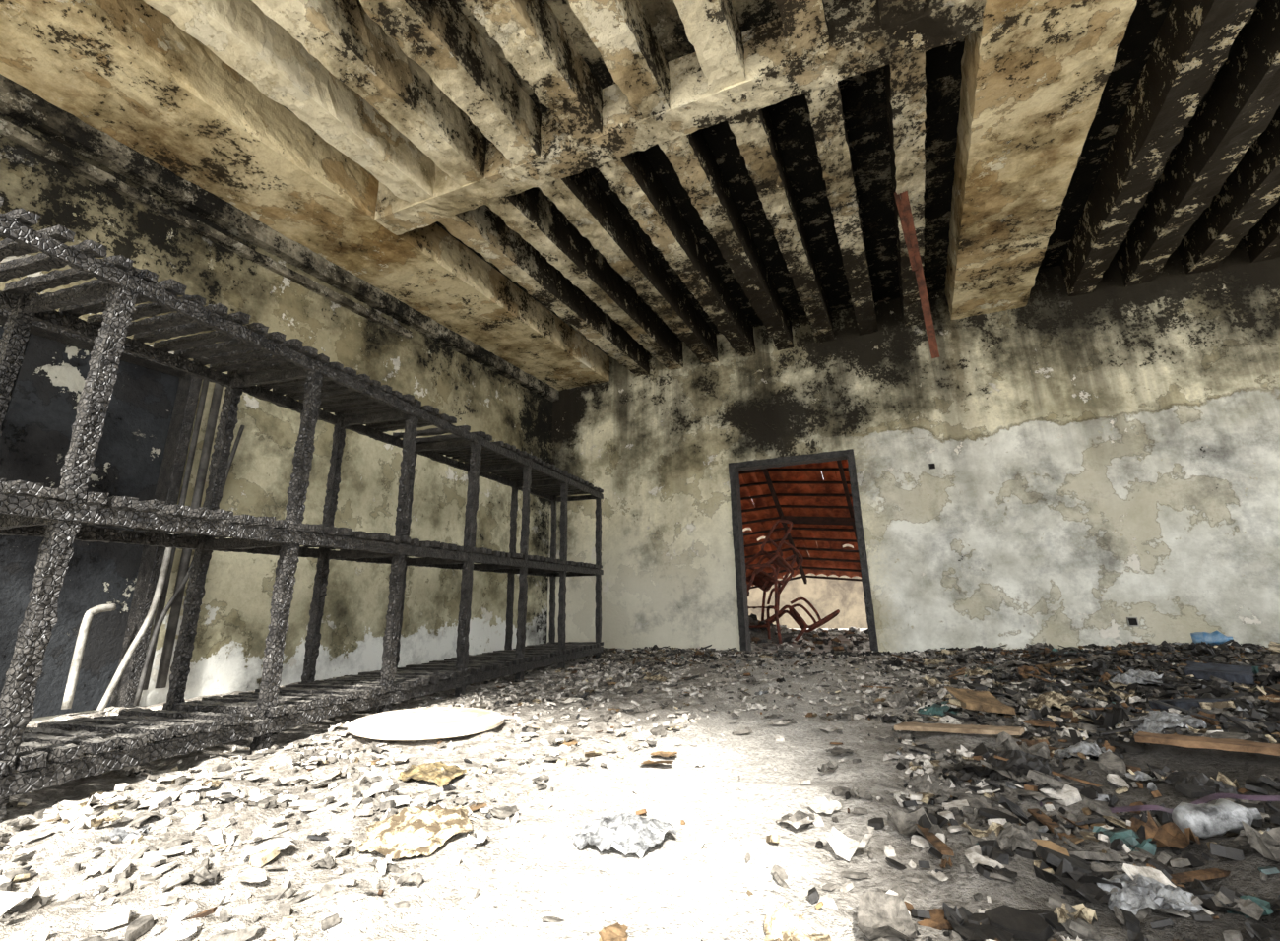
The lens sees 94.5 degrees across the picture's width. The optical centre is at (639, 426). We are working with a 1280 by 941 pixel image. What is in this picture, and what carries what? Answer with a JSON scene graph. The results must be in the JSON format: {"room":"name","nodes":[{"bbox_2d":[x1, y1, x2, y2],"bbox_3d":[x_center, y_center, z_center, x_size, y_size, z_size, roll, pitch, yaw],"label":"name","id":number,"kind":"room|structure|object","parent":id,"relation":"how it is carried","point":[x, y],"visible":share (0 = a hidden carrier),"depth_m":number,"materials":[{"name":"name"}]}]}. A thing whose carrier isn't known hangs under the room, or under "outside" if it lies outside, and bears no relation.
{"room":"fire-damaged room","nodes":[
{"label":"fire-damaged room","id":0,"kind":"room"},
{"bbox_2d":[0,113,552,722],"bbox_3d":[-3.055,0.066,4.802,0.250,4.050,8.500,-8,-18,23],"label":"wall","id":1,"kind":"structure","parent":0,"point":[234,620],"depth_m":5.06,"materials":[{"name":"paint"}]},
{"bbox_2d":[0,324,180,718],"bbox_3d":[-3.676,0.450,3.272,0.040,2.270,1.800,-8,-18,23],"label":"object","id":2,"kind":"object","parent":1,"relation":"attached to","point":[36,429],"visible":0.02,"depth_m":3.64,"materials":[{"name":"paint"}]},
{"bbox_2d":[0,307,201,707],"bbox_3d":[-3.603,0.440,3.240,0.180,2.270,1.800,-8,-18,23],"label":"frame","id":3,"kind":"object","parent":1,"relation":"attached to","point":[170,476],"visible":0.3,"depth_m":3.88,"materials":[{"name":"brown wood"}]},
{"bbox_2d":[61,380,244,711],"bbox_3d":[-3.110,0.663,3.932,0.100,2.185,0.716,-8,-18,21],"label":"pipes","id":4,"kind":"object","parent":1,"relation":"attached to","point":[159,601],"visible":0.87,"depth_m":3.84,"materials":[{"name":"plastic"}]},
{"bbox_2d":[0,73,559,401],"bbox_3d":[-2.965,-1.414,5.069,0.135,0.318,8.300,-8,-18,23],"label":"trim","id":5,"kind":"structure","parent":1,"relation":"attached to","point":[18,102],"depth_m":4.42,"materials":[{"name":"paint"}]},
{"bbox_2d":[0,644,1279,940],"bbox_3d":[1.487,1.146,2.225,9.750,0.233,8.300,-8,-18,23],"label":"floor","id":6,"kind":"structure","parent":0,"point":[674,892],"depth_m":1.54,"materials":[{"name":"grey concrete"}]},
{"bbox_2d":[0,195,603,823],"bbox_3d":[-1.539,0.806,3.735,0.632,1.809,5.985,-6,-17,16],"label":"shelving rack","id":7,"kind":"object","parent":6,"relation":"on","point":[251,355],"visible":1,"depth_m":2.65,"materials":[{"name":"black wood"}]},
{"bbox_2d":[356,804,475,859],"bbox_3d":[-0.562,1.023,1.512,0.278,0.055,0.268,-8,-18,23],"label":"debris","id":8,"kind":"object","parent":6,"relation":"on","point":[416,831],"visible":0.99,"depth_m":1.48,"materials":[{"name":"beige paper"}]},
{"bbox_2d":[347,706,504,740],"bbox_3d":[-1.005,1.405,2.818,0.700,0.039,0.700,-8,-18,23],"label":"round disc","id":9,"kind":"object","parent":6,"relation":"on","point":[435,723],"visible":1,"depth_m":2.73,"materials":[{"name":"white laminate"}]},
{"bbox_2d":[396,761,471,787],"bbox_3d":[-0.720,1.196,2.058,0.249,0.050,0.179,-8,-18,23],"label":"sheet","id":10,"kind":"object","parent":6,"relation":"on","point":[439,773],"visible":1,"depth_m":2.03,"materials":[{"name":"beige paper"}]},
{"bbox_2d":[571,812,676,858],"bbox_3d":[-0.028,0.990,1.468,0.232,0.060,0.222,-8,-18,23],"label":"crumpled plastic bag","id":11,"kind":"object","parent":6,"relation":"on","point":[627,833],"visible":1,"depth_m":1.42,"materials":[{"name":"white plastic"}]},
{"bbox_2d":[0,640,1279,940],"bbox_3d":[1.380,1.398,3.160,8.523,0.261,6.696,-8,-18,23],"label":"debris","id":12,"kind":"object","parent":6,"relation":"on","point":[882,916],"visible":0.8,"depth_m":1.72,"materials":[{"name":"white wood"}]},
{"bbox_2d":[908,772,955,799],"bbox_3d":[0.881,1.083,1.789,0.126,0.054,0.122,-8,-18,23],"label":"sheet","id":13,"kind":"object","parent":12,"relation":"on","point":[919,784],"visible":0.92,"depth_m":1.77,"materials":[{"name":"grey paper"}]},
{"bbox_2d":[917,703,959,717],"bbox_3d":[1.420,1.355,2.826,0.181,0.063,0.187,-8,-18,23],"label":"sheet","id":14,"kind":"object","parent":12,"relation":"on","point":[934,709],"visible":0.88,"depth_m":2.79,"materials":[{"name":"teal paper"}]},
{"bbox_2d":[894,721,1024,735],"bbox_3d":[1.276,1.217,2.385,0.463,0.050,0.104,-15,-22,39],"label":"wooden plank","id":15,"kind":"object","parent":12,"relation":"on","point":[914,727],"visible":0.99,"depth_m":2.36,"materials":[{"name":"brown wood"}]},
{"bbox_2d":[945,686,1016,715],"bbox_3d":[1.520,1.228,2.655,0.223,0.103,0.166,0,-17,-5],"label":"book","id":16,"kind":"object","parent":12,"relation":"on","point":[984,701],"visible":1,"depth_m":2.64,"materials":[{"name":"cardboard"}]},
{"bbox_2d":[984,822,1040,857],"bbox_3d":[0.833,0.911,1.312,0.136,0.042,0.123,-8,-18,23],"label":"sheet","id":17,"kind":"object","parent":12,"relation":"on","point":[1015,835],"visible":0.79,"depth_m":1.30,"materials":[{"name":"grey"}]},
{"bbox_2d":[984,750,1053,780],"bbox_3d":[1.167,1.045,1.838,0.190,0.080,0.190,-8,-18,23],"label":"sheet","id":18,"kind":"object","parent":12,"relation":"on","point":[1016,757],"visible":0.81,"depth_m":1.81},
{"bbox_2d":[1026,691,1078,709],"bbox_3d":[1.959,1.304,2.817,0.206,0.084,0.211,-8,-18,23],"label":"sheet","id":19,"kind":"object","parent":12,"relation":"on","point":[1051,698],"visible":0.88,"depth_m":2.79,"materials":[{"name":"paper"}]},
{"bbox_2d":[1037,657,1087,670],"bbox_3d":[2.892,1.629,4.056,0.219,0.093,0.293,-5,-17,12],"label":"book","id":20,"kind":"object","parent":12,"relation":"on","point":[1061,665],"visible":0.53,"depth_m":3.99,"materials":[{"name":"paper"}]},
{"bbox_2d":[1053,741,1112,759],"bbox_3d":[1.473,1.077,1.966,0.168,0.062,0.163,-8,-18,23],"label":"sheet","id":21,"kind":"object","parent":12,"relation":"on","point":[1084,747],"visible":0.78,"depth_m":1.94,"materials":[{"name":"white paper"}]},
{"bbox_2d":[1107,669,1163,687],"bbox_3d":[2.705,1.382,3.239,0.252,0.105,0.249,-8,-18,23],"label":"sheet","id":22,"kind":"object","parent":12,"relation":"on","point":[1131,676],"visible":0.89,"depth_m":3.18,"materials":[{"name":"grey paper"}]},
{"bbox_2d":[1096,873,1202,915],"bbox_3d":[0.927,0.857,1.090,0.143,0.051,0.147,-8,-18,23],"label":"sheet","id":23,"kind":"object","parent":12,"relation":"on","point":[1141,892],"visible":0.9,"depth_m":1.06,"materials":[{"name":"grey plastic"}]},
{"bbox_2d":[1130,710,1206,733],"bbox_3d":[1.916,1.076,2.158,0.213,0.078,0.211,-8,-18,23],"label":"sheet","id":24,"kind":"object","parent":12,"relation":"on","point":[1155,722],"visible":0.8,"depth_m":2.12,"materials":[{"name":"grey paper"}]},
{"bbox_2d":[1149,698,1235,710],"bbox_3d":[2.290,1.151,2.455,0.178,0.068,0.243,0,-17,-4],"label":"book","id":25,"kind":"object","parent":12,"relation":"on","point":[1204,703],"visible":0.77,"depth_m":2.38,"materials":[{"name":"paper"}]},
{"bbox_2d":[1109,793,1279,814],"bbox_3d":[1.394,0.916,1.433,0.456,0.052,0.083,-3,-17,5],"label":"strap","id":26,"kind":"object","parent":12,"relation":"on","point":[1205,800],"visible":0.85,"depth_m":1.43,"materials":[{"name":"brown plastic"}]},
{"bbox_2d":[1165,770,1241,802],"bbox_3d":[1.504,0.957,1.585,0.148,0.056,0.145,-8,-18,23],"label":"sheet","id":27,"kind":"object","parent":12,"relation":"on","point":[1195,778],"visible":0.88,"depth_m":1.58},
{"bbox_2d":[1134,731,1279,756],"bbox_3d":[1.808,0.938,1.727,0.088,0.041,0.570,13,-22,-40],"label":"wooden plank","id":28,"kind":"object","parent":12,"relation":"on","point":[1229,744],"visible":1,"depth_m":1.79,"materials":[{"name":"brown wood"}]},
{"bbox_2d":[1190,630,1233,645],"bbox_3d":[4.506,1.673,4.660,0.115,0.136,0.245,14,-22,-42],"label":"plastic bottle","id":29,"kind":"object","parent":12,"relation":"on","point":[1214,638],"visible":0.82,"depth_m":4.64,"materials":[{"name":"blue plastic"}]},
{"bbox_2d":[1260,653,1279,665],"bbox_3d":[3.778,1.353,3.429,0.256,0.102,0.252,-8,-18,23],"label":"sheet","id":30,"kind":"object","parent":12,"relation":"on","point":[1271,660],"visible":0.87,"depth_m":3.47,"materials":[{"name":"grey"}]},
{"bbox_2d":[1266,640,1279,654],"bbox_3d":[4.036,1.390,3.649,0.291,0.107,0.216,13,-21,-39],"label":"book","id":31,"kind":"object","parent":12,"relation":"on","point":[1274,647],"visible":0.64,"depth_m":3.69,"materials":[{"name":"paper"}]},
{"bbox_2d":[1171,798,1262,838],"bbox_3d":[1.288,0.871,1.316,0.182,0.070,0.068,0,-17,-4],"label":"plastic bag","id":32,"kind":"object","parent":6,"relation":"on","point":[1205,820],"visible":0.97,"depth_m":1.30,"materials":[{"name":"white plastic"}]},
{"bbox_2d":[1183,661,1255,684],"bbox_3d":[3.129,1.329,3.199,0.196,0.082,0.272,15,-23,-43],"label":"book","id":33,"kind":"object","parent":6,"relation":"on","point":[1244,674],"visible":0.92,"depth_m":3.17,"materials":[{"name":"paper"}]},
{"bbox_2d":[0,0,1279,390],"bbox_3d":[1.762,-2.447,3.123,8.607,0.424,8.300,-8,-18,23],"label":"beams","id":34,"kind":"structure","parent":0,"point":[411,92],"depth_m":4.06,"materials":[{"name":"grey concrete"}]},
{"bbox_2d":[162,0,1261,357],"bbox_3d":[2.322,-2.801,2.959,12.550,0.200,9.100,-8,-18,23],"label":"ceiling","id":35,"kind":"structure","parent":34,"relation":"attached to","point":[864,96],"depth_m":4.80,"materials":[{"name":"paint"}]},
{"bbox_2d":[894,191,939,358],"bbox_3d":[2.104,-1.175,4.509,0.100,1.334,0.266,-12,-20,33],"label":"strip","id":36,"kind":"object","parent":34,"relation":"hanging from","point":[903,205],"visible":0.99,"depth_m":4.49,"materials":[{"name":"orange paint"}]},
{"bbox_2d":[738,459,861,596],"bbox_3d":[2.028,1.322,9.457,8.909,3.824,4.309,-8,-18,23],"label":"batten","id":37,"kind":"object","parent":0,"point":[840,521],"visible":0.17,"depth_m":9.52,"materials":[{"name":"brown wood"}]},
{"bbox_2d":[738,459,861,586],"bbox_3d":[2.086,1.235,9.496,9.039,3.746,4.242,-8,-18,23],"label":"roof","id":38,"kind":"structure","parent":37,"relation":"on","point":[794,476],"depth_m":9.84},
{"bbox_2d":[742,527,868,628],"bbox_3d":[2.763,2.117,9.744,11.200,2.700,6.000,-8,-18,23],"label":"wall","id":39,"kind":"structure","parent":0,"point":[827,596],"depth_m":12.11,"materials":[{"name":"paint"}]},
{"bbox_2d":[751,628,870,653],"bbox_3d":[3.252,3.594,10.118,11.000,0.100,7.800,-8,-18,23],"label":"floor","id":40,"kind":"structure","parent":0,"point":[841,638],"depth_m":7.56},
{"bbox_2d":[745,519,839,643],"bbox_3d":[1.765,2.307,8.544,2.094,1.887,1.282,-5,-17,12],"label":"chairs","id":41,"kind":"object","parent":40,"relation":"on","point":[759,578],"visible":0.54,"depth_m":8.39,"materials":[{"name":"metal"}]},
{"bbox_2d":[748,613,870,651],"bbox_3d":[2.466,3.071,9.038,4.216,0.454,4.716,-8,-18,23],"label":"rubble","id":42,"kind":"object","parent":40,"relation":"on","point":[758,637],"visible":0.39,"depth_m":8.35,"materials":[{"name":"grey stone"}]},
{"bbox_2d":[546,239,1279,652],"bbox_3d":[3.215,0.435,6.467,9.750,4.050,0.200,-8,-18,23],"label":"wall","id":43,"kind":"structure","parent":0,"point":[1108,455],"depth_m":6.13,"materials":[{"name":"paint"}]},
{"bbox_2d":[728,448,878,651],"bbox_3d":[1.821,1.449,6.792,1.473,2.244,0.208,-8,-18,23],"label":"door frame","id":44,"kind":"structure","parent":43,"relation":"in","point":[734,468],"depth_m":6.87,"materials":[{"name":"black wood"}]},
{"bbox_2d":[928,463,935,469],"bbox_3d":[3.149,0.426,6.380,0.060,0.060,0.013,-8,-18,23],"label":"electrical box","id":45,"kind":"object","parent":43,"relation":"attached to","point":[931,466],"visible":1,"depth_m":6.38,"materials":[{"name":"black plastic"}]},
{"bbox_2d":[1126,617,1139,626],"bbox_3d":[4.471,1.770,5.369,0.080,0.080,0.013,-8,-18,23],"label":"wall socket","id":46,"kind":"object","parent":43,"relation":"attached to","point":[1131,621],"visible":1,"depth_m":5.37,"materials":[{"name":"plastic"}]}
]}

